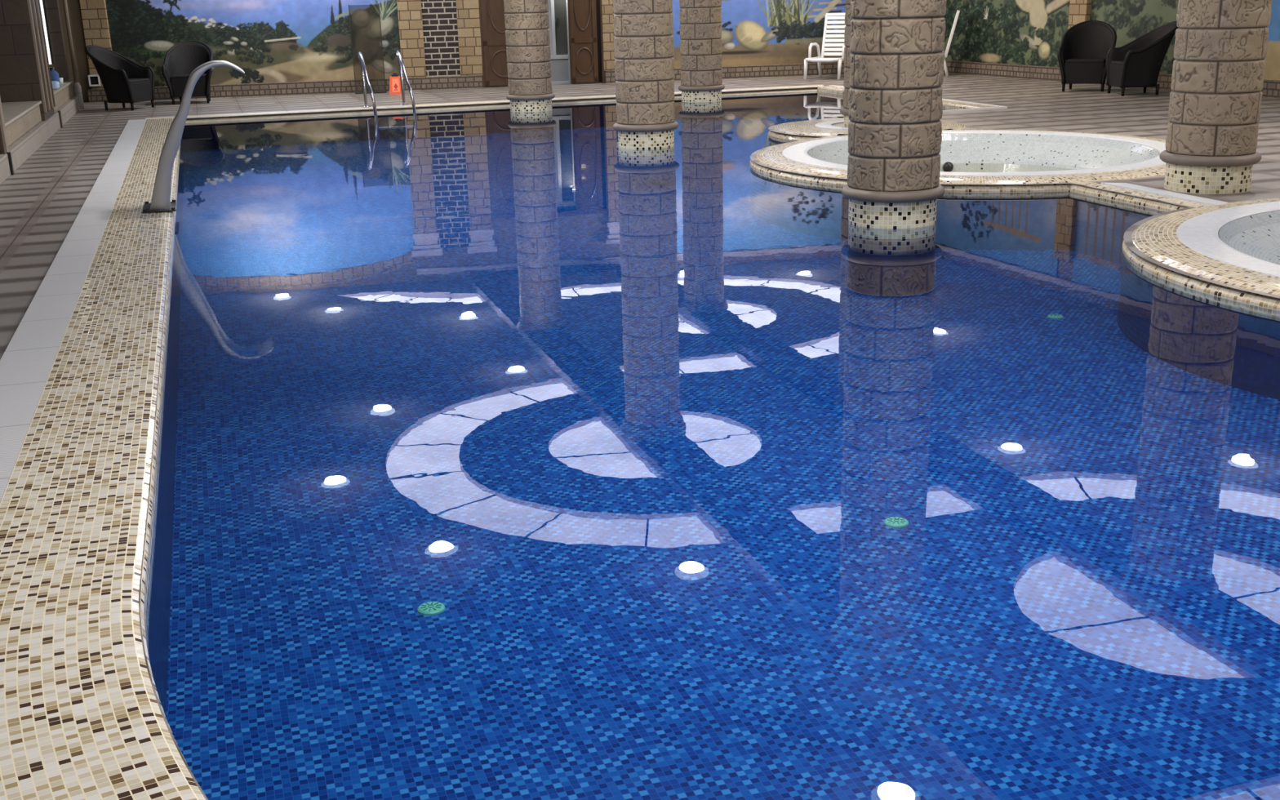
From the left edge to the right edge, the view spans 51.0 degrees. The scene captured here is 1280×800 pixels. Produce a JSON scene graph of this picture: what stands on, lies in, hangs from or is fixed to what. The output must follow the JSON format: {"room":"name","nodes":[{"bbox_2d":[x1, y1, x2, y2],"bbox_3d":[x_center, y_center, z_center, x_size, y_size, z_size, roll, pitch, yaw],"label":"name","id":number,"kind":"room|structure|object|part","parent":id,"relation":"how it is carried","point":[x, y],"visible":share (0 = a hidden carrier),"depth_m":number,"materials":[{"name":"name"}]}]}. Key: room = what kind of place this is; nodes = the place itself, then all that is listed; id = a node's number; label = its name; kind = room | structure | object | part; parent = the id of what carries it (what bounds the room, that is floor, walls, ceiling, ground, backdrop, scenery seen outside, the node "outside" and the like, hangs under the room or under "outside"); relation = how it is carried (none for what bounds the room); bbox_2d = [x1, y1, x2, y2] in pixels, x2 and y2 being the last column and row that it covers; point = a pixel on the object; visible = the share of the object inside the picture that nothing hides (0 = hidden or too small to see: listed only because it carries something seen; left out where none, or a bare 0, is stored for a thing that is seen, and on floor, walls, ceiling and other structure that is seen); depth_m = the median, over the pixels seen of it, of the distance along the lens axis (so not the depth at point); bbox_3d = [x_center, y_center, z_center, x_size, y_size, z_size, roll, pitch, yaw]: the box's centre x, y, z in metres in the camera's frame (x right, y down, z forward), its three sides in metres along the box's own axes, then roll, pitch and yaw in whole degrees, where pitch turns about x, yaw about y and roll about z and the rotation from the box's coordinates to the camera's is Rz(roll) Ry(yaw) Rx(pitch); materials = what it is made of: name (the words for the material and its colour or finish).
{"room":"indoor swimming pool","nodes":[
{"label":"indoor swimming pool","id":0,"kind":"room"},
{"bbox_2d":[0,0,54,120],"bbox_3d":[-7.765,-4.855,16.291,0.720,3.350,1.200,-7,18,-17],"label":"trim","id":1,"kind":"structure","parent":0,"point":[20,82],"depth_m":15.98,"materials":[{"name":"brown wood"}]},
{"bbox_2d":[27,0,47,113],"bbox_3d":[-7.261,-4.873,15.874,0.045,2.900,0.100,-7,18,-17],"label":"trim","id":2,"kind":"structure","parent":1,"relation":"attached to","point":[28,1],"depth_m":16.07,"materials":[{"name":"brown paint"}]},
{"bbox_2d":[30,0,48,111],"bbox_3d":[-7.324,-4.928,16.061,0.045,2.900,0.070,-7,18,-17],"label":"trim","id":3,"kind":"structure","parent":1,"relation":"attached to","point":[32,6],"depth_m":16.27,"materials":[{"name":"brown wood"}]},
{"bbox_2d":[31,0,50,110],"bbox_3d":[-7.396,-4.991,16.276,0.045,2.900,0.100,-7,18,-17],"label":"trim","id":4,"kind":"structure","parent":1,"relation":"attached to","point":[33,2],"depth_m":16.48,"materials":[{"name":"brown paint"}]},
{"bbox_2d":[34,0,52,109],"bbox_3d":[-7.459,-5.046,16.463,0.045,2.900,0.070,-7,18,-17],"label":"trim","id":5,"kind":"structure","parent":1,"relation":"attached to","point":[34,0],"depth_m":16.67,"materials":[{"name":"brown wood"}]},
{"bbox_2d":[35,0,53,108],"bbox_3d":[-7.524,-5.103,16.660,0.045,2.900,0.100,-7,18,-17],"label":"trim","id":6,"kind":"structure","parent":1,"relation":"attached to","point":[37,1],"depth_m":16.86,"materials":[{"name":"brown paint"}]},
{"bbox_2d":[37,0,55,106],"bbox_3d":[-7.589,-5.160,16.851,0.045,2.900,0.100,-7,18,-17],"label":"trim","id":7,"kind":"structure","parent":1,"relation":"attached to","point":[40,11],"depth_m":17.05,"materials":[{"name":"brown wood"}]},
{"bbox_2d":[44,0,70,81],"bbox_3d":[-8.925,-5.984,20.124,0.360,3.350,0.240,-7,18,-17],"label":"trim","id":8,"kind":"structure","parent":0,"point":[52,7],"depth_m":20.22,"materials":[{"name":"brown wood"}]},
{"bbox_2d":[58,0,91,102],"bbox_3d":[-2.559,-7.024,22.999,16.396,3.350,0.180,-4,17,-9],"label":"wall","id":9,"kind":"structure","parent":0,"point":[73,6],"depth_m":22.01,"materials":[{"name":"brown paint"}]},
{"bbox_2d":[40,0,53,64],"bbox_3d":[-8.974,-6.250,19.852,0.210,2.500,0.035,-7,18,-17],"label":"window","id":10,"kind":"structure","parent":9,"relation":"in","point":[42,2],"depth_m":20.09,"materials":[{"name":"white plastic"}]},
{"bbox_2d":[88,75,100,86],"bbox_3d":[-8.988,-5.258,22.099,0.176,0.182,0.024,-4,17,-9],"label":"air vent","id":11,"kind":"object","parent":9,"relation":"attached to","point":[94,80],"visible":0.86,"depth_m":22.10,"materials":[{"name":"white plastic"}]},
{"bbox_2d":[89,76,98,84],"bbox_3d":[-8.989,-5.260,22.106,0.130,0.140,0.006,-4,17,-9],"label":"grille","id":12,"kind":"object","parent":11,"relation":"attached to","point":[93,80],"depth_m":22.10,"materials":[{"name":"black plastic"}]},
{"bbox_2d":[79,0,111,89],"bbox_3d":[-8.894,-6.181,21.913,0.383,2.150,0.100,-4,17,-9],"label":"trim","id":13,"kind":"structure","parent":9,"relation":"attached to","point":[94,12],"depth_m":21.89,"materials":[{"name":"beige brick"}]},
{"bbox_2d":[105,0,400,87],"bbox_3d":[-6.423,-6.698,22.263,4.692,2.810,0.001,-4,17,-9],"label":"painting","id":14,"kind":"object","parent":9,"relation":"attached to","point":[271,41],"visible":0.81,"depth_m":22.50,"materials":[{"name":"paint"}]},
{"bbox_2d":[87,75,482,102],"bbox_3d":[-5.930,-5.271,22.735,6.488,0.220,0.110,-4,17,-9],"label":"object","id":15,"kind":"structure","parent":9,"relation":"attached to","point":[247,90],"depth_m":22.74,"materials":[{"name":"brown brick"}]},
{"bbox_2d":[396,0,426,78],"bbox_3d":[-3.903,-6.566,22.745,0.404,2.150,0.080,-4,17,-9],"label":"trim","id":16,"kind":"structure","parent":9,"relation":"attached to","point":[409,11],"depth_m":22.83,"materials":[{"name":"beige brick"}]},
{"bbox_2d":[421,0,460,77],"bbox_3d":[-3.423,-6.742,22.799,0.585,2.430,0.050,-4,17,-9],"label":"trim","id":17,"kind":"structure","parent":9,"relation":"attached to","point":[439,17],"depth_m":22.94,"materials":[{"name":"brick"}]},
{"bbox_2d":[455,0,483,75],"bbox_3d":[-2.940,-6.640,22.904,0.383,2.150,0.080,-4,17,-9],"label":"trim","id":18,"kind":"structure","parent":9,"relation":"attached to","point":[467,11],"depth_m":22.99,"materials":[{"name":"beige brick"}]},
{"bbox_2d":[478,0,605,88],"bbox_3d":[-1.717,-6.538,23.245,2.179,2.235,0.347,-4,17,-9],"label":"door","id":19,"kind":"structure","parent":9,"relation":"in","point":[575,26],"depth_m":23.30,"materials":[{"name":"brown wood"}]},
{"bbox_3d":[-2.378,-6.461,23.041,0.670,2.060,0.036,-4,17,-9],"label":"carved moulding","id":20,"kind":"part","parent":19,"relation":"part of","materials":[{"name":"brown wood"}]},
{"bbox_3d":[-1.776,-6.726,23.277,0.500,1.500,0.020,-4,17,-9],"label":"door glass","id":21,"kind":"part","parent":19,"relation":"part of","materials":[{"name":"glass"}]},
{"bbox_3d":[-1.623,-5.779,23.588,0.840,0.380,0.020,-4,17,-9],"label":"door panel","id":22,"kind":"part","parent":19,"relation":"part of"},
{"bbox_3d":[-1.641,-6.532,23.349,0.900,2.040,0.060,-4,17,-9],"label":"door frame","id":23,"kind":"part","parent":19,"relation":"part of","materials":[{"name":"grey plastic"}]},
{"bbox_3d":[-1.383,-6.756,23.342,0.220,1.500,0.020,-4,17,-9],"label":"door pane","id":24,"kind":"part","parent":19,"relation":"part of","materials":[{"name":"clear glass"}]},
{"bbox_3d":[-0.988,-6.557,23.237,0.470,2.060,0.036,-7,18,-17],"label":"carved moulding","id":25,"kind":"part","parent":19,"relation":"part of","materials":[{"name":"brown wood"}]},
{"bbox_2d":[601,0,614,71],"bbox_3d":[-0.572,-6.821,23.294,0.192,2.150,0.080,-4,17,-9],"label":"trim","id":26,"kind":"structure","parent":9,"relation":"attached to","point":[606,5],"depth_m":23.40,"materials":[{"name":"beige brick"}]},
{"bbox_2d":[612,0,615,59],"bbox_3d":[-0.172,-6.990,23.335,0.636,2.430,0.050,-4,17,-9],"label":"trim","id":27,"kind":"structure","parent":9,"relation":"attached to","point":[612,0],"depth_m":23.44,"materials":[{"name":"brick"}]},
{"bbox_2d":[604,62,844,83],"bbox_3d":[2.314,-5.901,24.094,5.953,0.220,0.110,-4,17,-9],"label":"baseboard","id":28,"kind":"structure","parent":9,"relation":"attached to","point":[827,68],"depth_m":24.04,"materials":[{"name":"brown brick"}]},
{"bbox_2d":[671,0,846,68],"bbox_3d":[2.854,-7.393,23.797,4.803,2.780,0.001,-4,17,-9],"label":"painting","id":29,"kind":"object","parent":9,"relation":"attached to","point":[754,32],"visible":0.52,"depth_m":23.95,"materials":[{"name":"paint"}]},
{"bbox_2d":[0,72,1279,799],"bbox_3d":[2.244,-2.030,11.653,17.800,0.001,29.400,-7,18,-17],"label":"floor","id":30,"kind":"structure","parent":0,"point":[40,203],"depth_m":15.06,"materials":[{"name":"tile"}]},
{"bbox_2d":[6,151,14,175],"bbox_3d":[-5.956,-2.232,12.697,0.030,0.220,0.070,-7,18,-17],"label":"trim","id":31,"kind":"structure","parent":30,"relation":"on","point":[9,154],"depth_m":12.67,"materials":[{"name":"black plastic"}]},
{"bbox_2d":[57,110,62,128],"bbox_3d":[-7.599,-3.670,17.592,0.030,0.240,0.050,-7,18,-17],"label":"trim","id":32,"kind":"structure","parent":30,"relation":"on","point":[59,112],"depth_m":17.57,"materials":[{"name":"black metal"}]},
{"bbox_2d":[62,0,84,109],"bbox_3d":[-8.739,-6.053,20.386,0.119,3.200,0.119,-7,18,-17],"label":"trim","id":33,"kind":"structure","parent":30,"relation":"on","point":[77,87],"depth_m":20.62,"materials":[{"name":"brown paint"}]},
{"bbox_2d":[84,44,155,110],"bbox_3d":[-7.976,-4.926,20.475,0.840,0.954,0.757,3,17,14],"label":"wicker armchair","id":34,"kind":"object","parent":30,"relation":"on","point":[123,80],"visible":1,"depth_m":20.38,"materials":[{"name":"black wicker"}]},
{"bbox_3d":[-8.122,-4.479,20.415,0.047,0.140,0.047,3,17,14],"label":"leg","id":35,"kind":"part","parent":34,"relation":"part of","materials":[{"name":"black wicker"}]},
{"bbox_3d":[-7.840,-4.860,20.459,0.500,0.050,0.530,3,17,14],"label":"seat","id":36,"kind":"part","parent":34,"relation":"part of","materials":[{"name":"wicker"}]},
{"bbox_3d":[-7.668,-4.443,20.257,0.047,0.140,0.047,3,17,14],"label":"leg","id":37,"kind":"part","parent":34,"relation":"part of","materials":[{"name":"black wicker"}]},
{"bbox_3d":[-7.539,-4.595,20.748,0.047,0.140,0.047,3,17,14],"label":"leg","id":38,"kind":"part","parent":34,"relation":"part of","materials":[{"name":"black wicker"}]},
{"bbox_2d":[161,40,213,104],"bbox_3d":[-7.203,-5.263,21.519,0.757,0.954,0.840,-4,17,-9],"label":"wicker armchair","id":39,"kind":"object","parent":30,"relation":"on","point":[183,58],"visible":0.84,"depth_m":21.52,"materials":[{"name":"black wicker"}]},
{"bbox_3d":[-7.178,-5.164,21.406,0.530,0.050,0.500,-4,17,-9],"label":"seat","id":40,"kind":"part","parent":39,"relation":"part of","materials":[{"name":"wicker"}]},
{"bbox_2d":[348,4,386,93],"bbox_3d":[-4.549,-5.853,22.397,0.520,1.440,0.060,-4,17,-9],"label":"door frame","id":41,"kind":"structure","parent":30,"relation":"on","point":[385,91],"depth_m":22.44,"materials":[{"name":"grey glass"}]},
{"bbox_3d":[-4.531,-5.176,22.602,0.520,0.024,0.060,-4,17,-9],"label":"foot rail","id":42,"kind":"part","parent":41,"relation":"part of","materials":[{"name":"grey metal"}]},
{"bbox_2d":[389,72,401,94],"bbox_3d":[-4.049,-5.241,22.230,0.230,0.340,0.150,-4,17,-9],"label":"sign","id":43,"kind":"object","parent":30,"relation":"on","point":[394,80],"visible":0.96,"depth_m":22.19,"materials":[{"name":"orange plastic"}]},
{"bbox_3d":[-4.052,-5.377,22.189,0.110,0.055,0.050,-4,17,-9],"label":"carry handle","id":44,"kind":"part","parent":43,"relation":"part of","materials":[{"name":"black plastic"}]},
{"bbox_2d":[391,78,399,92],"bbox_3d":[-4.039,-5.203,22.192,0.124,0.210,0.038,-4,17,-9],"label":"print","id":45,"kind":"object","parent":43,"relation":"attached to","point":[395,82],"depth_m":22.19,"materials":[{"name":"orange"}]},
{"bbox_2d":[804,13,846,79],"bbox_3d":[3.305,-6.109,23.172,0.691,1.083,0.891,8,19,29],"label":"lounger","id":46,"kind":"object","parent":30,"relation":"on","point":[819,60],"visible":0.68,"depth_m":23.40,"materials":[{"name":"white plastic"}]},
{"bbox_3d":[2.856,-5.695,23.117,0.071,0.336,0.091,8,19,29],"label":"leg","id":47,"kind":"part","parent":46,"relation":"part of","materials":[{"name":"white plastic"}]},
{"bbox_3d":[3.034,-6.080,23.335,0.052,0.258,0.470,8,19,29],"label":"armrest","id":48,"kind":"part","parent":46,"relation":"part of","materials":[{"name":"white plastic"}]},
{"bbox_3d":[3.160,-5.856,23.616,0.071,0.348,0.159,8,19,29],"label":"leg","id":49,"kind":"part","parent":46,"relation":"part of","materials":[{"name":"white plastic"}]},
{"bbox_3d":[3.262,-5.880,23.154,0.645,0.067,0.699,8,19,29],"label":"seat","id":50,"kind":"part","parent":46,"relation":"part of","materials":[{"name":"white plastic"}]},
{"bbox_3d":[3.467,-6.346,23.399,0.575,0.769,0.230,8,19,29],"label":"backrest","id":51,"kind":"part","parent":46,"relation":"part of","materials":[{"name":"white plastic"}]},
{"bbox_3d":[3.392,-5.618,22.815,0.071,0.336,0.091,8,19,29],"label":"leg","id":52,"kind":"part","parent":46,"relation":"part of","materials":[{"name":"white plastic"}]},
{"bbox_3d":[3.569,-6.002,23.033,0.052,0.258,0.470,8,19,29],"label":"armrest","id":53,"kind":"part","parent":46,"relation":"part of","materials":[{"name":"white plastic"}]},
{"bbox_2d":[768,117,966,141],"bbox_3d":[2.531,-3.039,15.124,2.252,0.148,2.047,-7,18,-17],"label":"tub","id":54,"kind":"object","parent":30,"relation":"on","point":[828,126],"visible":0.39,"depth_m":14.76,"materials":[{"name":"tile"}]},
{"bbox_2d":[840,0,852,126],"bbox_3d":[2.543,-4.589,14.549,0.739,3.175,0.739,-5,17,-10],"label":"stone column","id":55,"kind":"structure","parent":54,"relation":"on","point":[844,111],"depth_m":14.74,"materials":[{"name":"stone"}]},
{"bbox_2d":[942,9,959,76],"bbox_3d":[5.054,-6.172,23.227,0.891,1.083,0.691,2,17,12],"label":"lounger","id":56,"kind":"object","parent":30,"relation":"on","point":[945,68],"visible":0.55,"depth_m":22.92,"materials":[{"name":"white"}]},
{"bbox_3d":[5.219,-5.723,22.996,0.159,0.348,0.071,2,17,12],"label":"leg","id":57,"kind":"part","parent":56,"relation":"part of","materials":[{"name":"white plastic"}]},
{"bbox_3d":[5.373,-6.310,23.112,0.230,0.769,0.575,2,17,12],"label":"backrest","id":58,"kind":"part","parent":56,"relation":"part of","materials":[{"name":"white plastic"}]},
{"bbox_2d":[749,129,1165,199],"bbox_3d":[3.130,-2.113,12.451,4.212,0.412,4.212,-7,18,-17],"label":"tub","id":59,"kind":"object","parent":30,"relation":"in","point":[966,156],"visible":0.65,"depth_m":12.78,"materials":[{"name":"tile"}]},
{"bbox_2d":[940,163,1073,172],"bbox_3d":[3.133,-1.988,12.489,2.260,0.150,2.260,-7,18,-17],"label":"basin","id":60,"kind":"object","parent":59,"relation":"in","point":[947,167],"depth_m":13.43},
{"bbox_2d":[1057,20,1116,91],"bbox_3d":[6.425,-4.941,19.256,0.757,0.954,0.840,6,18,23],"label":"wicker armchair","id":61,"kind":"object","parent":30,"relation":"on","point":[1083,49],"visible":0.86,"depth_m":19.25,"materials":[{"name":"black wicker"}]},
{"bbox_3d":[6.045,-4.472,19.148,0.047,0.140,0.047,6,18,23],"label":"leg","id":62,"kind":"part","parent":61,"relation":"part of","materials":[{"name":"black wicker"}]},
{"bbox_3d":[6.372,-4.843,19.152,0.530,0.050,0.500,6,18,23],"label":"seat","id":63,"kind":"part","parent":61,"relation":"part of","materials":[{"name":"wicker"}]},
{"bbox_3d":[6.532,-4.424,18.945,0.047,0.140,0.047,6,18,23],"label":"leg","id":64,"kind":"part","parent":61,"relation":"part of","materials":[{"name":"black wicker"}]},
{"bbox_2d":[1106,21,1177,96],"bbox_3d":[6.883,-4.651,18.258,0.840,0.954,0.757,-2,17,0],"label":"wicker armchair","id":65,"kind":"object","parent":30,"relation":"on","point":[1138,63],"visible":0.98,"depth_m":18.08,"materials":[{"name":"black wicker"}]},
{"bbox_3d":[6.516,-4.327,18.627,0.047,0.140,0.047,-2,17,0],"label":"leg","id":66,"kind":"part","parent":65,"relation":"part of","materials":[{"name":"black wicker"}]},
{"bbox_3d":[6.524,-4.174,18.120,0.047,0.140,0.047,-2,17,0],"label":"leg","id":67,"kind":"part","parent":65,"relation":"part of","materials":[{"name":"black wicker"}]},
{"bbox_3d":[6.746,-4.587,18.275,0.500,0.050,0.530,-2,17,0],"label":"seat","id":68,"kind":"part","parent":65,"relation":"part of","materials":[{"name":"wicker"}]},
{"bbox_3d":[7.003,-4.200,18.166,0.047,0.140,0.047,-2,17,0],"label":"leg","id":69,"kind":"part","parent":65,"relation":"part of","materials":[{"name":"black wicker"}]},
{"bbox_2d":[1120,197,1279,321],"bbox_3d":[4.927,-0.672,7.532,4.212,0.412,4.212,-7,18,-17],"label":"tub","id":70,"kind":"object","parent":30,"relation":"in","point":[1188,241],"visible":0.99,"depth_m":7.62,"materials":[{"name":"tile"}]},
{"bbox_2d":[1218,210,1279,264],"bbox_3d":[4.927,-0.667,7.534,3.130,0.402,3.130,-7,18,-17],"label":"basin","id":71,"kind":"object","parent":70,"relation":"in","point":[1252,234],"depth_m":8.42,"materials":[{"name":"white tile"}]},
{"bbox_2d":[1159,0,1272,194],"bbox_3d":[4.171,-3.126,9.503,0.739,3.245,0.739,-9,18,-23],"label":"stone column","id":72,"kind":"structure","parent":30,"relation":"on","point":[1220,49],"depth_m":9.55,"materials":[{"name":"stone"}]},
{"bbox_2d":[148,171,1279,715],"bbox_3d":[1.383,-1.373,10.616,9.620,0.508,20.480,-7,18,-17],"label":"wall","id":73,"kind":"structure","parent":0,"point":[1236,349],"depth_m":7.67,"materials":[{"name":"tile"}]},
{"bbox_2d":[0,119,146,502],"bbox_3d":[-3.001,-0.950,8.509,3.736,0.022,21.660,-11,19,-28],"label":"floor tile strip","id":74,"kind":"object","parent":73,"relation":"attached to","point":[26,364],"depth_m":6.74,"materials":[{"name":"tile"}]},
{"bbox_2d":[0,118,205,799],"bbox_3d":[-2.795,-0.972,8.760,3.684,0.129,21.386,-10,19,-27],"label":"pool edge","id":75,"kind":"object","parent":73,"relation":"attached to","point":[82,718],"depth_m":3.86,"materials":[{"name":"tile"}]},
{"bbox_2d":[142,60,244,213],"bbox_3d":[-3.399,-2.015,10.203,0.846,1.069,0.500,-7,18,-17],"label":"spout","id":76,"kind":"object","parent":75,"relation":"on","point":[161,202],"visible":1,"depth_m":10.03,"materials":[{"name":"silver metal"}]},
{"bbox_3d":[-3.674,-1.476,10.268,0.240,0.010,0.500,-7,18,-17],"label":"plate","id":77,"kind":"part","parent":76,"relation":"part of","materials":[{"name":"grey metal"}]},
{"bbox_2d":[145,84,824,123],"bbox_3d":[-1.923,-4.399,19.971,10.277,0.108,0.282,-7,18,-17],"label":"trim","id":78,"kind":"structure","parent":73,"relation":"attached to","point":[812,89],"depth_m":19.55,"materials":[{"name":"white tile"}]},
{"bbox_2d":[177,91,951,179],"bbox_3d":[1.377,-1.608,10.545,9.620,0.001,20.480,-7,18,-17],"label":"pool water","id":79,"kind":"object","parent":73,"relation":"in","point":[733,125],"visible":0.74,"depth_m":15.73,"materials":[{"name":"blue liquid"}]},
{"bbox_2d":[817,84,1007,117],"bbox_3d":[2.719,-4.128,18.702,2.210,0.128,5.050,-7,18,-17],"label":"trim","id":80,"kind":"structure","parent":73,"relation":"attached to","point":[947,104],"depth_m":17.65,"materials":[{"name":"tile"}]},
{"bbox_2d":[1069,179,1209,215],"bbox_3d":[3.616,-1.444,9.767,0.131,0.122,2.200,-7,18,-17],"label":"trim","id":81,"kind":"structure","parent":73,"relation":"attached to","point":[1124,202],"depth_m":9.81,"materials":[{"name":"tile"}]},
{"bbox_2d":[1101,182,1228,204],"bbox_3d":[3.784,-1.480,9.660,0.135,0.024,1.320,-7,18,-17],"label":"trim","id":82,"kind":"structure","parent":73,"relation":"attached to","point":[1123,185],"depth_m":9.61,"materials":[{"name":"tile"}]},
{"bbox_2d":[165,155,1279,799],"bbox_3d":[1.577,-1.134,10.379,11.200,0.096,22.600,-7,18,-17],"label":"swimming pool","id":83,"kind":"structure","parent":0,"point":[643,441],"depth_m":5.33,"materials":[{"name":"tile"}]},
{"bbox_2d":[358,50,416,115],"bbox_3d":[-3.658,-4.410,19.368,0.699,1.188,0.976,-7,18,-17],"label":"pool ladder","id":84,"kind":"object","parent":83,"relation":"on","point":[401,64],"visible":0.84,"depth_m":19.33,"materials":[{"name":"silver metal"}]},
{"bbox_3d":[-3.924,-4.381,19.297,0.092,1.188,0.959,-8,18,-20],"label":"handrail","id":85,"kind":"part","parent":84,"relation":"part of","materials":[{"name":"silver metal"}]},
{"bbox_3d":[-3.401,-4.443,19.454,0.092,1.188,0.959,-8,18,-20],"label":"handrail","id":86,"kind":"part","parent":84,"relation":"part of","materials":[{"name":"silver metal"}]},
{"bbox_2d":[417,601,444,615],"bbox_3d":[-0.710,0.707,4.559,0.096,0.018,0.096,-7,18,-17],"label":"inlet","id":87,"kind":"object","parent":83,"relation":"on","point":[429,608],"visible":1,"depth_m":4.54,"materials":[{"name":"green plastic"}]},
{"bbox_2d":[503,0,555,111],"bbox_3d":[-1.592,-5.630,18.717,0.739,3.295,0.739,-13,20,-33],"label":"stone column","id":88,"kind":"structure","parent":83,"relation":"on","point":[526,22],"depth_m":18.72,"materials":[{"name":"stone"}]},
{"bbox_2d":[613,0,679,149],"bbox_3d":[0.027,-4.206,13.798,0.739,3.295,0.739,-10,19,-25],"label":"stone column","id":89,"kind":"structure","parent":83,"relation":"on","point":[643,29],"depth_m":13.80,"materials":[{"name":"stone"}]},
{"bbox_2d":[678,0,724,102],"bbox_3d":[0.881,-5.961,19.593,0.739,3.295,0.739,-7,18,-19],"label":"stone column","id":90,"kind":"structure","parent":83,"relation":"on","point":[700,20],"depth_m":19.60,"materials":[{"name":"stone"}]},
{"bbox_2d":[841,0,946,296],"bbox_3d":[1.706,-2.554,8.867,0.740,3.685,0.740,15,23,43],"label":"stone column","id":91,"kind":"structure","parent":83,"relation":"on","point":[893,188],"depth_m":8.88,"materials":[{"name":"stone"}]},
{"bbox_2d":[884,516,908,528],"bbox_3d":[0.992,0.472,5.189,0.096,0.018,0.096,9,20,30],"label":"inlet","id":92,"kind":"object","parent":83,"relation":"on","point":[892,522],"visible":1,"depth_m":5.17,"materials":[{"name":"green plastic"}]},
{"bbox_2d":[1047,313,1062,318],"bbox_3d":[2.599,-0.525,8.401,0.096,0.018,0.096,-5,17,-12],"label":"inlet","id":93,"kind":"object","parent":83,"relation":"on","point":[1052,315],"visible":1,"depth_m":8.38,"materials":[{"name":"green plastic"}]},
{"bbox_3d":[-5.622,-2.563,8.529,0.160,3.350,28.800,-7,18,-17],"label":"wall","id":94,"kind":"structure","parent":0,"visible":0},
{"bbox_2d":[0,117,6,154],"bbox_3d":[-6.041,-3.700,12.237,0.040,3.100,0.100,-7,18,-17],"label":"trim","id":95,"kind":"structure","parent":94,"relation":"attached to","point":[2,149],"depth_m":12.59,"materials":[{"name":"brown wood"}]},
{"bbox_2d":[1,101,41,127],"bbox_3d":[-6.756,-2.831,13.626,0.760,0.030,5.340,-7,18,-17],"label":"trim","id":96,"kind":"structure","parent":94,"relation":"attached to","point":[12,111],"depth_m":14.93,"materials":[{"name":"stone"}]},
{"bbox_2d":[4,105,41,146],"bbox_3d":[-6.772,-2.714,13.655,0.740,0.210,5.350,-7,18,-17],"label":"trim","id":97,"kind":"structure","parent":94,"relation":"attached to","point":[20,126],"depth_m":14.48,"materials":[{"name":"beige stone"}]},
{"bbox_2d":[53,80,72,94],"bbox_3d":[-8.511,-4.367,18.855,0.760,0.030,3.190,-7,18,-17],"label":"trim","id":98,"kind":"structure","parent":94,"relation":"attached to","point":[64,84],"depth_m":19.16,"materials":[{"name":"stone"}]},
{"bbox_2d":[49,66,60,86],"bbox_3d":[-8.282,-4.553,18.932,0.160,0.270,0.160,-7,18,-17],"label":"bottle","id":99,"kind":"object","parent":98,"relation":"on","point":[54,74],"visible":0.53,"depth_m":18.88,"materials":[{"name":"blue plastic"}]},
{"bbox_2d":[51,80,59,89],"bbox_3d":[-8.112,-4.324,18.454,0.220,0.100,0.340,-7,18,-17],"label":"pack","id":100,"kind":"object","parent":98,"relation":"on","point":[55,85],"visible":0.44,"depth_m":18.34,"materials":[{"name":"white plastic"}]},
{"bbox_2d":[59,77,62,84],"bbox_3d":[-8.475,-4.657,19.603,0.100,0.090,0.100,-7,18,-17],"label":"cup","id":101,"kind":"object","parent":98,"relation":"on","point":[60,78],"visible":0.43,"depth_m":19.58,"materials":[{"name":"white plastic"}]},
{"bbox_2d":[53,84,72,111],"bbox_3d":[-8.527,-4.250,18.884,0.740,0.210,3.200,-7,18,-17],"label":"trim","id":102,"kind":"structure","parent":94,"relation":"attached to","point":[64,95],"depth_m":19.02,"materials":[{"name":"beige stone"}]},
{"bbox_3d":[-3.146,-1.028,3.241,0.240,3.350,16.800,-7,18,-17],"label":"wall","id":103,"kind":"structure","parent":0,"visible":0},
{"bbox_2d":[0,97,8,152],"bbox_3d":[-6.090,-3.743,12.383,0.050,3.100,0.140,-7,18,-17],"label":"trim","id":104,"kind":"structure","parent":103,"relation":"attached to","point":[1,108],"depth_m":12.71,"materials":[{"name":"brown paint"}]},
{"bbox_2d":[0,96,79,184],"bbox_3d":[-4.568,-0.962,8.379,0.100,0.200,26.816,-7,18,-17],"label":"baseboard","id":105,"kind":"structure","parent":103,"relation":"attached to","point":[20,150],"depth_m":14.86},
{"bbox_3d":[10.027,-4.208,12.589,1.669,3.350,26.568,-7,18,-17],"label":"wall","id":106,"kind":"structure","parent":0,"visible":0},
{"bbox_2d":[942,0,1070,66],"bbox_3d":[5.975,-7.054,22.401,0.225,2.780,4.014,-7,18,-17],"label":"painting","id":107,"kind":"object","parent":106,"relation":"attached to","point":[1010,32],"visible":0.8,"depth_m":22.35,"materials":[{"name":"paint"}]},
{"bbox_2d":[1068,0,1091,29],"bbox_3d":[6.738,-6.318,20.455,0.100,2.460,0.400,-8,18,-20],"label":"trim","id":108,"kind":"structure","parent":106,"relation":"attached to","point":[1079,10],"depth_m":20.52,"materials":[{"name":"beige brick"}]},
{"bbox_2d":[943,60,1279,98],"bbox_3d":[9.921,-2.739,12.976,0.110,0.220,26.000,-8,18,-20],"label":"baseboard","id":109,"kind":"structure","parent":106,"relation":"attached to","point":[1271,88],"depth_m":21.89,"materials":[{"name":"brown brick"}]},
{"bbox_2d":[1090,0,1178,47],"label":"painting","id":110,"kind":"object","parent":106,"relation":"attached to","point":[1128,21],"depth_m":19.60,"materials":[{"name":"paint"}]},
{"bbox_2d":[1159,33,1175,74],"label":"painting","id":111,"kind":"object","parent":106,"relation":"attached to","point":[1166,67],"depth_m":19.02,"materials":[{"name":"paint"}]},
{"bbox_2d":[1263,0,1279,80],"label":"painting","id":112,"kind":"object","parent":106,"relation":"attached to","point":[1272,72],"depth_m":17.28,"materials":[{"name":"paint"}]}
]}

